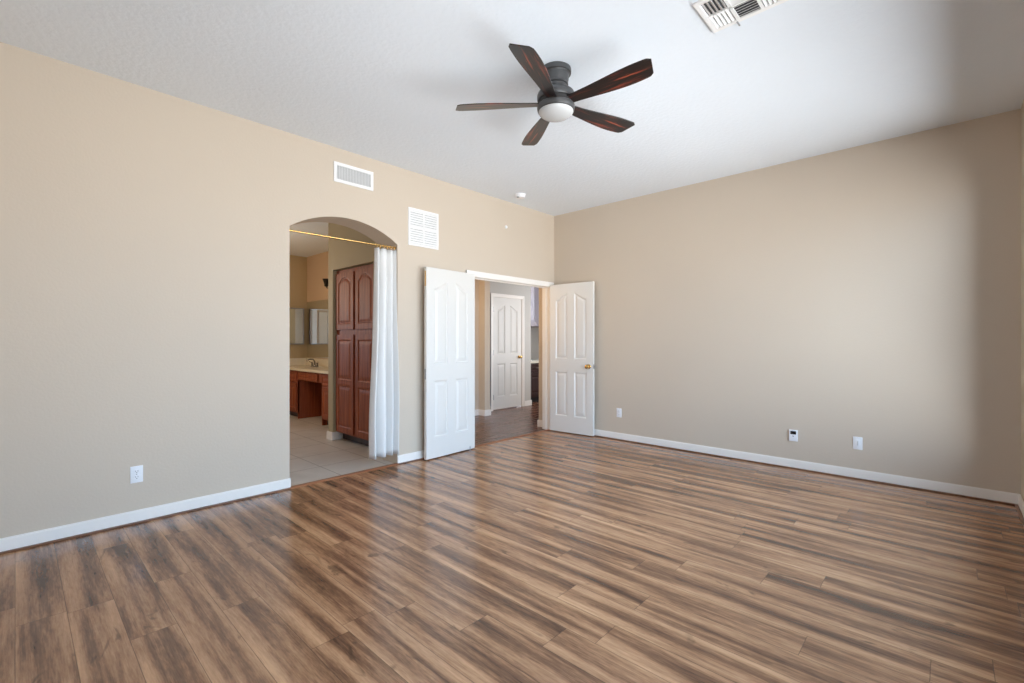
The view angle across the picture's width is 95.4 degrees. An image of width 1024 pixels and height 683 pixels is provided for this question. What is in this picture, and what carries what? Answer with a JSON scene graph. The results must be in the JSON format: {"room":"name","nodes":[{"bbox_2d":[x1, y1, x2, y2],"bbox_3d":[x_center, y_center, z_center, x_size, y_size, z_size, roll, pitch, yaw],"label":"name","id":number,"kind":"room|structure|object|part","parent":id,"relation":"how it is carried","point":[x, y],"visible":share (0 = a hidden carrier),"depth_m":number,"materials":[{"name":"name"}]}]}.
{"room":"empty bedroom","nodes":[
{"label":"empty bedroom","id":0,"kind":"room"},
{"bbox_2d":[0,42,553,537],"bbox_3d":[-1.605,-0.255,4.487,0.280,3.030,6.150,0,0,43],"label":"wall","id":1,"kind":"structure","parent":0,"point":[145,232],"depth_m":3.33,"materials":[{"name":"paint"}]},
{"bbox_2d":[130,465,142,483],"bbox_3d":[-2.594,0.925,3.221,0.009,0.115,0.070,0,0,43],"label":"wall outlet","id":2,"kind":"object","parent":1,"relation":"attached to","point":[136,472],"visible":1,"depth_m":3.22,"materials":[{"name":"white plastic"}]},
{"bbox_2d":[0,478,290,551],"bbox_3d":[-2.693,1.210,3.111,0.016,0.076,2.354,0,0,43],"label":"baseboard","id":3,"kind":"structure","parent":1,"relation":"attached to","point":[31,538],"depth_m":3.20,"materials":[{"name":"white paint"}]},
{"bbox_2d":[0,488,290,554],"bbox_3d":[-2.687,1.254,3.103,0.033,0.012,2.350,0,0,43],"label":"trim","id":4,"kind":"structure","parent":1,"relation":"attached to","point":[258,495],"depth_m":3.18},
{"bbox_2d":[290,229,395,248],"bbox_3d":[-1.555,-0.947,4.382,0.028,0.028,1.063,0,0,43],"label":"curtain rod","id":5,"kind":"object","parent":1,"relation":"attached to","point":[290,229],"visible":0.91,"depth_m":4.32,"materials":[{"name":"gold metal"}]},
{"bbox_2d":[369,243,398,459],"bbox_3d":[-1.294,0.098,4.658,0.163,2.115,0.305,0,0,43],"label":"curtain","id":6,"kind":"object","parent":5,"relation":"hanging from","point":[384,383],"visible":1,"depth_m":4.63,"materials":[{"name":"white fabric"}]},
{"bbox_2d":[334,161,372,190],"bbox_3d":[-1.489,-1.547,4.397,0.012,0.184,0.400,0,0,43],"label":"air vent","id":7,"kind":"object","parent":1,"relation":"in","point":[343,173],"visible":1,"depth_m":4.39,"materials":[{"name":"white metal"}]},
{"bbox_2d":[397,450,423,462],"bbox_3d":[-0.850,1.210,5.075,0.016,0.076,0.919,0,0,43],"label":"baseboard","id":8,"kind":"structure","parent":1,"relation":"attached to","point":[419,454],"depth_m":4.84,"materials":[{"name":"white paint"}]},
{"bbox_2d":[398,458,423,464],"bbox_3d":[-0.842,1.254,5.070,0.033,0.012,0.915,0,0,43],"label":"trim","id":9,"kind":"structure","parent":1,"relation":"attached to","point":[420,458],"depth_m":4.83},
{"bbox_2d":[408,207,438,249],"bbox_3d":[-0.943,-1.192,4.980,0.011,0.394,0.390,0,0,43],"label":"air vent","id":10,"kind":"object","parent":1,"relation":"in","point":[423,226],"visible":1,"depth_m":4.97,"materials":[{"name":"white metal"}]},
{"bbox_2d":[424,267,474,459],"bbox_3d":[-0.668,0.243,5.162,0.055,2.030,0.748,0,0,39],"label":"door","id":11,"kind":"structure","parent":1,"relation":"in","point":[449,296],"depth_m":5.11,"materials":[{"name":"white paint"}]},
{"bbox_2d":[466,270,553,428],"bbox_3d":[-0.026,0.220,6.061,0.164,2.080,1.633,0,0,43],"label":"door frame","id":12,"kind":"structure","parent":1,"relation":"attached to","point":[545,286],"depth_m":6.58,"materials":[{"name":"white paint"}]},
{"bbox_2d":[550,281,594,435],"bbox_3d":[0.782,0.238,6.289,0.716,2.020,0.112,0,0,39],"label":"door","id":13,"kind":"structure","parent":1,"relation":"in","point":[572,366],"depth_m":6.28,"materials":[{"name":"white paint"}]},
{"bbox_2d":[290,255,306,357],"bbox_3d":[-4.957,-0.125,7.199,0.100,2.770,3.720,0,0,43],"label":"wall","id":14,"kind":"structure","parent":0,"point":[298,264],"depth_m":8.35,"materials":[{"name":"paint"}]},
{"bbox_2d":[290,308,303,343],"bbox_3d":[-3.868,-0.255,8.267,0.025,0.650,0.350,0,0,43],"label":"framed mirror","id":15,"kind":"object","parent":14,"relation":"attached to","point":[296,314],"visible":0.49,"depth_m":8.30,"materials":[{"name":"mirror"}]},
{"bbox_2d":[290,358,305,365],"bbox_3d":[-3.895,0.381,8.242,0.020,0.132,0.496,0,0,43],"label":"backsplash","id":16,"kind":"structure","parent":14,"relation":"attached to","point":[293,361],"depth_m":8.30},
{"bbox_2d":[290,222,327,256],"bbox_3d":[-3.458,-1.560,5.793,4.210,0.100,3.720,0,0,43],"label":"ceiling","id":17,"kind":"structure","parent":0,"point":[304,245],"depth_m":6.97,"materials":[{"name":"paint"}]},
{"bbox_2d":[307,251,327,358],"bbox_3d":[-2.705,-0.125,7.568,2.680,2.770,0.100,0,0,43],"label":"wall","id":18,"kind":"structure","parent":0,"point":[317,265],"depth_m":8.15,"materials":[{"name":"beige paint"}]},
{"bbox_2d":[306,358,327,366],"bbox_3d":[-2.755,0.381,7.530,2.660,0.132,0.020,0,0,43],"label":"backsplash","id":19,"kind":"structure","parent":18,"relation":"attached to","point":[321,362],"depth_m":8.05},
{"bbox_2d":[307,299,327,358],"bbox_3d":[-2.789,-0.195,7.572,2.528,1.000,0.007,0,0,43],"label":"mirror","id":20,"kind":"object","parent":18,"relation":"attached to","point":[317,311],"visible":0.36,"depth_m":8.14,"materials":[{"name":"clear glass"}]},
{"bbox_2d":[323,279,327,287],"bbox_3d":[-2.904,-0.930,7.575,0.544,0.171,0.162,0,0,43],"label":"sconce","id":21,"kind":"object","parent":18,"relation":"attached to","point":[325,281],"visible":0.33,"depth_m":7.67,"materials":[{"name":"brown metal"}]},
{"bbox_2d":[290,463,398,488],"bbox_3d":[-1.530,1.254,4.358,0.055,0.012,1.065,0,0,43],"label":"trim","id":22,"kind":"structure","parent":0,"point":[393,464],"depth_m":4.31,"materials":[{"name":"brown wood"}]},
{"bbox_2d":[328,223,382,431],"bbox_3d":[-1.630,-0.125,5.710,1.430,2.770,0.600,0,0,43],"label":"wall","id":23,"kind":"structure","parent":0,"point":[342,254],"depth_m":5.90,"materials":[{"name":"beige paint"}]},
{"bbox_2d":[327,431,342,439],"bbox_3d":[-2.199,1.210,6.061,0.152,0.100,0.366,0,0,43],"label":"baseboard","id":24,"kind":"structure","parent":23,"relation":"attached to","point":[330,435],"depth_m":5.92,"materials":[{"name":"white paint"}]},
{"bbox_2d":[475,279,478,409],"bbox_3d":[-1.224,-0.105,7.372,0.270,2.730,1.640,0,0,43],"label":"wall","id":25,"kind":"structure","parent":0,"point":[476,281],"depth_m":7.84,"materials":[{"name":"paint"}]},
{"bbox_2d":[475,409,490,415],"bbox_3d":[-0.980,1.210,7.423,0.315,0.100,2.050,0,0,43],"label":"baseboard","id":26,"kind":"structure","parent":25,"relation":"attached to","point":[480,412],"depth_m":7.82,"materials":[{"name":"white paint"}]},
{"bbox_2d":[479,280,489,409],"bbox_3d":[-0.567,-0.105,7.962,0.420,2.730,0.120,0,0,43],"label":"wall","id":27,"kind":"structure","parent":0,"point":[484,286],"depth_m":7.82,"materials":[{"name":"paint"}]},
{"bbox_2d":[490,281,530,400],"bbox_3d":[-0.157,-0.105,8.619,0.120,2.730,1.400,0,0,43],"label":"wall","id":28,"kind":"structure","parent":0,"point":[495,287],"depth_m":8.98,"materials":[{"name":"paint"}]},
{"bbox_2d":[490,293,523,410],"bbox_3d":[-0.122,0.206,8.655,0.154,2.107,0.894,0,0,43],"label":"door frame","id":29,"kind":"structure","parent":28,"relation":"attached to","point":[492,295],"depth_m":8.51,"materials":[{"name":"white paint"}]},
{"bbox_2d":[493,297,521,409],"bbox_3d":[-0.075,0.230,8.599,0.104,2.025,0.782,0,0,43],"label":"door","id":30,"kind":"structure","parent":28,"relation":"in","point":[507,356],"depth_m":8.60,"materials":[{"name":"white paint"}]},
{"bbox_2d":[524,400,531,405],"bbox_3d":[0.312,1.210,9.020,0.015,0.100,0.205,0,0,43],"label":"baseboard","id":31,"kind":"structure","parent":28,"relation":"attached to","point":[528,402],"depth_m":9.01,"materials":[{"name":"white paint"}]},
{"bbox_2d":[0,401,1023,682],"bbox_3d":[0.043,1.290,5.923,9.140,0.060,10.500,0,0,43],"label":"floor","id":32,"kind":"structure","parent":0,"point":[551,556],"depth_m":2.46,"materials":[{"name":"laminate"}]},
{"bbox_2d":[290,370,327,424],"bbox_3d":[-2.926,0.873,7.347,2.660,0.775,0.515,0,0,43],"label":"vanity","id":33,"kind":"object","parent":32,"relation":"on","point":[308,390],"visible":0.3,"depth_m":7.57,"materials":[{"name":"brown wood"}]},
{"bbox_3d":[-3.625,0.587,7.663,0.382,0.150,0.020,0,0,43],"label":"drawer","id":34,"kind":"part","parent":33,"relation":"part of","materials":[{"name":"brown wood"}]},
{"bbox_3d":[-3.625,0.914,7.663,0.382,0.455,0.020,0,0,43],"label":"door","id":35,"kind":"part","parent":33,"relation":"part of","materials":[{"name":"brown wood"}]},
{"bbox_3d":[-3.174,0.565,7.240,0.715,0.110,0.020,0,0,43],"label":"drawer","id":36,"kind":"part","parent":33,"relation":"part of","materials":[{"name":"brown wood"}]},
{"bbox_2d":[290,365,327,373],"bbox_3d":[-2.931,0.466,7.342,2.660,0.038,0.532,0,0,43],"label":"countertop","id":37,"kind":"structure","parent":33,"relation":"on","point":[306,368],"depth_m":7.44,"materials":[{"name":"beige stone"}]},
{"bbox_2d":[307,359,318,366],"bbox_3d":[-3.407,0.377,7.916,0.335,0.141,0.168,0,0,43],"label":"faucet","id":38,"kind":"object","parent":37,"relation":"on","point":[315,363],"visible":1,"depth_m":7.94,"materials":[{"name":"silver metal"}]},
{"bbox_3d":[-2.647,0.587,6.746,0.440,0.150,0.020,0,0,43],"label":"drawer","id":39,"kind":"part","parent":33,"relation":"part of","materials":[{"name":"brown wood"}]},
{"bbox_3d":[-2.647,0.914,6.746,0.440,0.455,0.020,0,0,43],"label":"door","id":40,"kind":"part","parent":33,"relation":"part of","materials":[{"name":"brown wood"}]},
{"bbox_2d":[336,264,372,445],"bbox_3d":[-1.717,0.190,5.771,0.970,2.140,0.510,0,0,43],"label":"linen cabinet","id":41,"kind":"object","parent":32,"relation":"on","point":[354,286],"visible":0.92,"depth_m":5.61,"materials":[{"name":"brown wood"}]},
{"bbox_3d":[-2.065,-0.485,5.761,0.440,0.700,0.020,0,0,43],"label":"door","id":42,"kind":"part","parent":41,"relation":"part of","materials":[{"name":"brown wood"}]},
{"bbox_3d":[-2.065,0.534,5.761,0.440,1.215,0.020,0,0,43],"label":"door","id":43,"kind":"part","parent":41,"relation":"part of","materials":[{"name":"brown wood"}]},
{"bbox_3d":[-1.704,0.534,5.423,0.440,1.215,0.020,0,0,43],"label":"door","id":44,"kind":"part","parent":41,"relation":"part of","materials":[{"name":"brown wood"}]},
{"bbox_3d":[-1.704,-0.485,5.423,0.440,0.700,0.020,0,0,43],"label":"door","id":45,"kind":"part","parent":41,"relation":"part of","materials":[{"name":"brown wood"}]},
{"bbox_2d":[475,429,549,446],"bbox_3d":[0.012,1.255,6.025,0.065,0.010,1.497,0,0,43],"label":"trim","id":46,"kind":"structure","parent":32,"relation":"on","point":[482,444],"depth_m":5.97,"materials":[{"name":"brown wood"}]},
{"bbox_2d":[531,363,538,401],"bbox_3d":[0.539,0.860,9.982,0.631,0.800,1.200,0,0,43],"label":"base cabinet","id":47,"kind":"object","parent":32,"relation":"on","point":[534,366],"visible":0.27,"depth_m":9.50,"materials":[{"name":"brown wood"}]},
{"bbox_3d":[0.538,0.560,9.579,0.020,0.160,0.570,0,0,43],"label":"drawer","id":48,"kind":"part","parent":47,"relation":"part of","materials":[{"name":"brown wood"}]},
{"bbox_3d":[0.538,0.895,9.579,0.020,0.470,0.570,0,0,43],"label":"door","id":49,"kind":"part","parent":47,"relation":"part of","materials":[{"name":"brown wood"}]},
{"bbox_2d":[0,0,1023,215],"bbox_3d":[0.190,-1.820,2.893,4.780,0.100,6.280,0,0,43],"label":"ceiling","id":50,"kind":"structure","parent":0,"point":[385,81],"depth_m":3.08,"materials":[{"name":"paint"}]},
{"bbox_2d":[515,193,525,198],"bbox_3d":[0.102,-1.747,5.649,0.132,0.046,0.132,0,0,43],"label":"smoke detector","id":51,"kind":"object","parent":50,"relation":"attached to","point":[518,195],"visible":1,"depth_m":5.61,"materials":[{"name":"white plastic"}]},
{"bbox_2d":[456,43,653,145],"bbox_3d":[0.324,-1.611,3.009,1.243,0.318,1.285,0,0,43],"label":"ceiling fan","id":52,"kind":"object","parent":50,"relation":"hanging from","point":[556,99],"visible":1,"depth_m":2.95,"materials":[{"name":"brown wood"}]},
{"bbox_3d":[-0.091,-1.545,3.073,0.589,0.006,0.146,0,12,4],"label":"blade","id":53,"kind":"part","parent":52,"relation":"part of","materials":[{"name":"brown wood"}]},
{"bbox_3d":[0.148,-1.545,2.696,0.146,0.006,0.589,13,5,22],"label":"blade","id":54,"kind":"part","parent":52,"relation":"part of","materials":[{"name":"brown wood"}]},
{"bbox_3d":[0.194,-1.545,3.417,0.146,0.006,0.589,-12,3,-13],"label":"blade","id":55,"kind":"part","parent":52,"relation":"part of","materials":[{"name":"brown wood"}]},
{"bbox_3d":[0.288,-1.649,3.049,0.246,0.166,0.246,0,0,43],"label":"motor","id":56,"kind":"part","parent":52,"relation":"part of","materials":[{"name":"grey metal"}]},
{"bbox_3d":[0.608,-1.545,3.252,0.589,0.006,0.146,0,-12,-32],"label":"blade","id":57,"kind":"part","parent":52,"relation":"part of","materials":[{"name":"brown wood"}]},
{"bbox_3d":[0.580,-1.545,2.807,0.589,0.006,0.146,0,-12,40],"label":"blade","id":58,"kind":"part","parent":52,"relation":"part of","materials":[{"name":"brown wood"}]},
{"bbox_2d":[693,0,787,32],"bbox_3d":[1.210,-1.762,2.430,0.404,0.015,0.334,0,0,43],"label":"ceiling vent","id":59,"kind":"object","parent":50,"relation":"in","point":[718,15],"visible":1,"depth_m":2.48,"materials":[{"name":"white metal"}]},
{"bbox_2d":[531,328,538,359],"bbox_3d":[0.138,-0.105,10.907,0.120,2.730,3.100,0,0,43],"label":"wall","id":60,"kind":"structure","parent":0,"point":[534,331],"depth_m":11.25,"materials":[{"name":"paint"}]},
{"bbox_2d":[531,287,538,327],"bbox_3d":[0.508,-0.890,10.446,1.050,1.160,1.265,0,0,43],"label":"wall","id":61,"kind":"structure","parent":0,"point":[534,290],"depth_m":9.68,"materials":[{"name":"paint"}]},
{"bbox_2d":[539,109,1020,504],"bbox_3d":[2.237,-0.255,5.189,4.935,3.030,0.130,0,0,43],"label":"wall","id":62,"kind":"structure","parent":0,"point":[871,292],"depth_m":4.37,"materials":[{"name":"paint"}]},
{"bbox_2d":[537,420,541,426],"bbox_3d":[0.483,1.210,6.823,0.170,0.100,0.145,0,0,43],"label":"baseboard","id":63,"kind":"structure","parent":62,"relation":"attached to","point":[539,422],"depth_m":6.80,"materials":[{"name":"white paint"}]},
{"bbox_2d":[617,408,621,417],"bbox_3d":[1.358,0.918,5.918,0.070,0.115,0.009,0,0,43],"label":"wall outlet","id":64,"kind":"object","parent":62,"relation":"attached to","point":[619,410],"visible":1,"depth_m":5.91,"materials":[{"name":"white plastic"}]},
{"bbox_2d":[789,429,797,441],"bbox_3d":[2.771,0.935,4.589,0.074,0.112,0.014,0,0,43],"label":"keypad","id":65,"kind":"object","parent":62,"relation":"attached to","point":[793,434],"visible":1,"depth_m":4.58,"materials":[{"name":"white plastic"}]},
{"bbox_2d":[594,435,1014,505],"bbox_3d":[2.232,1.254,5.080,4.426,0.012,0.033,0,0,43],"label":"trim","id":66,"kind":"structure","parent":62,"relation":"attached to","point":[594,435],"depth_m":4.35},
{"bbox_2d":[594,429,1020,503],"bbox_3d":[2.244,1.210,5.082,4.480,0.076,0.016,0,0,43],"label":"baseboard","id":67,"kind":"structure","parent":62,"relation":"attached to","point":[996,495],"depth_m":4.35,"materials":[{"name":"white paint"}]},
{"bbox_2d":[853,436,862,449],"bbox_3d":[3.146,0.935,4.241,0.070,0.115,0.009,0,0,43],"label":"wall plate","id":68,"kind":"object","parent":62,"relation":"attached to","point":[857,441],"visible":1,"depth_m":4.24,"materials":[{"name":"white plastic"}]},
{"bbox_2d":[1021,100,1023,500],"bbox_3d":[1.834,-0.255,1.262,0.150,3.030,6.150,0,0,43],"label":"wall","id":69,"kind":"structure","parent":0,"point":[1022,106],"depth_m":3.48,"materials":[{"name":"paint"}]},
{"bbox_2d":[1015,504,1023,526],"bbox_3d":[1.806,1.254,1.367,0.033,0.012,5.966,0,0,43],"label":"trim","id":70,"kind":"structure","parent":69,"relation":"attached to","point":[1016,506],"depth_m":3.35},
{"bbox_2d":[1018,494,1023,516],"bbox_3d":[1.820,1.210,1.367,0.016,0.076,5.984,0,0,43],"label":"baseboard","id":71,"kind":"structure","parent":69,"relation":"attached to","point":[1020,500],"depth_m":3.42,"materials":[{"name":"white paint"}]}
]}

